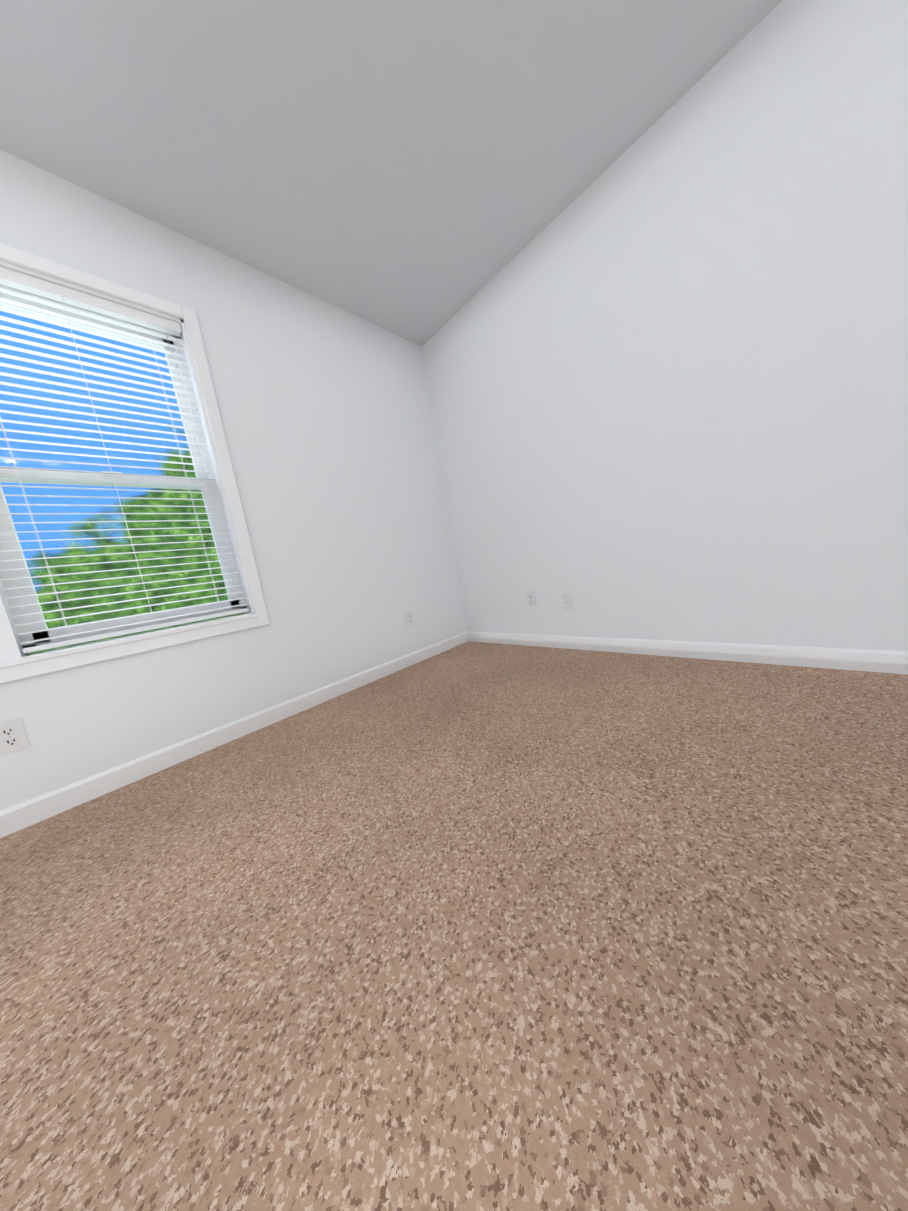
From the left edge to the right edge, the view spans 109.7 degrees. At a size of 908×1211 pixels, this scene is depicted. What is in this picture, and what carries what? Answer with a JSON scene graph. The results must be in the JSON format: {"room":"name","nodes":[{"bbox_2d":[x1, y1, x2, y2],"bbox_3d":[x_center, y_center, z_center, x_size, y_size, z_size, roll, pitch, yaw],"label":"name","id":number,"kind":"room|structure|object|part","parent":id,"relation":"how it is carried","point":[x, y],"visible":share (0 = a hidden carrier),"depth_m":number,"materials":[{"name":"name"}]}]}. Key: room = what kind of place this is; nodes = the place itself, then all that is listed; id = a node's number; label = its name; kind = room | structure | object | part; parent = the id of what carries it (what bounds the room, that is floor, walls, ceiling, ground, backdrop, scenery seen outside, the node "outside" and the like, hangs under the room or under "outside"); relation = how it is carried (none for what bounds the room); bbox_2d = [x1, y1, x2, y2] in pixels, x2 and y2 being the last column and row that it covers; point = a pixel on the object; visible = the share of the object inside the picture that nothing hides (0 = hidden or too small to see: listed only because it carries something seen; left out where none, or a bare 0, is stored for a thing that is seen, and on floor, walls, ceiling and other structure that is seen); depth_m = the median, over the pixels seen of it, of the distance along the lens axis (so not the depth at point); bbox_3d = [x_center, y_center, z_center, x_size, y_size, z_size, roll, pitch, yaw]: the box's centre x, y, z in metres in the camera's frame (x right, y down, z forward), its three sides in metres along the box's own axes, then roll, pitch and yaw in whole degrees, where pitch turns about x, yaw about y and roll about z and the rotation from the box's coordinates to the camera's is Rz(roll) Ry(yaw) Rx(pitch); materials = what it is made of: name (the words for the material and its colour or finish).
{"room":"empty bedroom","nodes":[
{"label":"empty bedroom","id":0,"kind":"room"},
{"bbox_2d":[0,150,466,810],"bbox_3d":[-1.771,-0.397,1.120,0.150,2.440,4.760,-2,10,45],"label":"wall","id":1,"kind":"structure","parent":0,"point":[326,414],"depth_m":1.78,"materials":[{"name":"white paint"}]},
{"bbox_2d":[0,718,30,755],"bbox_3d":[-1.598,0.472,1.150,0.008,0.115,0.070,-2,10,45],"label":"outlet","id":2,"kind":"object","parent":1,"relation":"attached to","point":[13,736],"visible":1,"depth_m":1.15,"materials":[{"name":"white plastic"}]},
{"bbox_2d":[0,242,269,683],"bbox_3d":[-1.770,-0.488,1.104,0.178,1.558,1.705,-2,10,45],"label":"window","id":3,"kind":"structure","parent":1,"relation":"in","point":[21,668],"depth_m":1.42,"materials":[{"name":"white"}]},
{"bbox_3d":[-1.802,-0.496,1.134,0.082,1.406,1.571,-2,10,45],"label":"window sashes","id":4,"kind":"part","parent":3,"relation":"part of","materials":[{"name":"white plastic"}]},
{"bbox_2d":[0,266,248,652],"bbox_3d":[-1.747,-0.499,1.078,0.057,1.400,1.563,-2,10,45],"label":"window blinds","id":5,"kind":"object","parent":3,"relation":"attached to","point":[29,284],"visible":0.96,"depth_m":1.34,"materials":[{"name":"white plastic"}]},
{"bbox_2d":[0,632,468,837],"bbox_3d":[-1.525,0.752,1.209,0.013,0.088,4.760,-2,10,45],"label":"baseboard","id":6,"kind":"structure","parent":1,"relation":"attached to","point":[18,817],"depth_m":1.48,"materials":[{"name":"white wood"}]},
{"bbox_2d":[404,610,413,626],"bbox_3d":[-0.334,0.098,2.404,0.008,0.115,0.070,-2,10,45],"label":"outlet","id":7,"kind":"object","parent":1,"relation":"attached to","point":[409,618],"visible":1,"depth_m":2.40,"materials":[{"name":"white plastic"}]},
{"bbox_2d":[0,0,782,345],"bbox_3d":[0.226,-1.716,-1.277,6.430,0.100,5.060,-2,10,45],"label":"ceiling","id":8,"kind":"structure","parent":0,"point":[420,172],"depth_m":1.23,"materials":[{"name":"white paint"}]},
{"bbox_2d":[0,641,907,1210],"bbox_3d":[0.633,0.771,-0.961,6.430,0.100,5.060,-2,10,45],"label":"floor","id":9,"kind":"structure","parent":0,"point":[468,925],"depth_m":0.57,"materials":[{"name":"carpet"}]},
{"bbox_2d":[422,0,907,650],"bbox_3d":[1.390,-0.942,1.334,4.301,2.440,0.150,-2,10,45],"label":"wall","id":10,"kind":"structure","parent":0,"point":[666,362],"depth_m":1.42,"materials":[{"name":"white paint"}]},
{"bbox_2d":[526,591,536,606],"bbox_3d":[0.560,-0.045,2.318,0.070,0.115,0.008,-2,10,45],"label":"electrical outlet","id":11,"kind":"object","parent":10,"relation":"attached to","point":[531,599],"visible":1,"depth_m":2.31,"materials":[{"name":"white plastic"}]},
{"bbox_2d":[561,593,573,609],"bbox_3d":[0.752,-0.024,2.125,0.070,0.115,0.016,-2,10,45],"label":"jack","id":12,"kind":"object","parent":10,"relation":"attached to","point":[567,601],"visible":1,"depth_m":2.12,"materials":[{"name":"white plastic"}]},
{"bbox_2d":[467,631,907,674],"bbox_3d":[1.533,0.226,1.413,4.031,0.088,0.013,-2,10,45],"label":"baseboard","id":13,"kind":"structure","parent":10,"relation":"attached to","point":[887,661],"depth_m":1.58,"materials":[{"name":"white wood"}]},
{"label":"outside","id":14,"kind":"structure","parent":0,"visible":0},
{"bbox_2d":[0,311,244,653],"bbox_3d":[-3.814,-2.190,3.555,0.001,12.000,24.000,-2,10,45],"label":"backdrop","id":15,"kind":"structure","parent":14,"point":[88,534],"depth_m":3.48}
]}

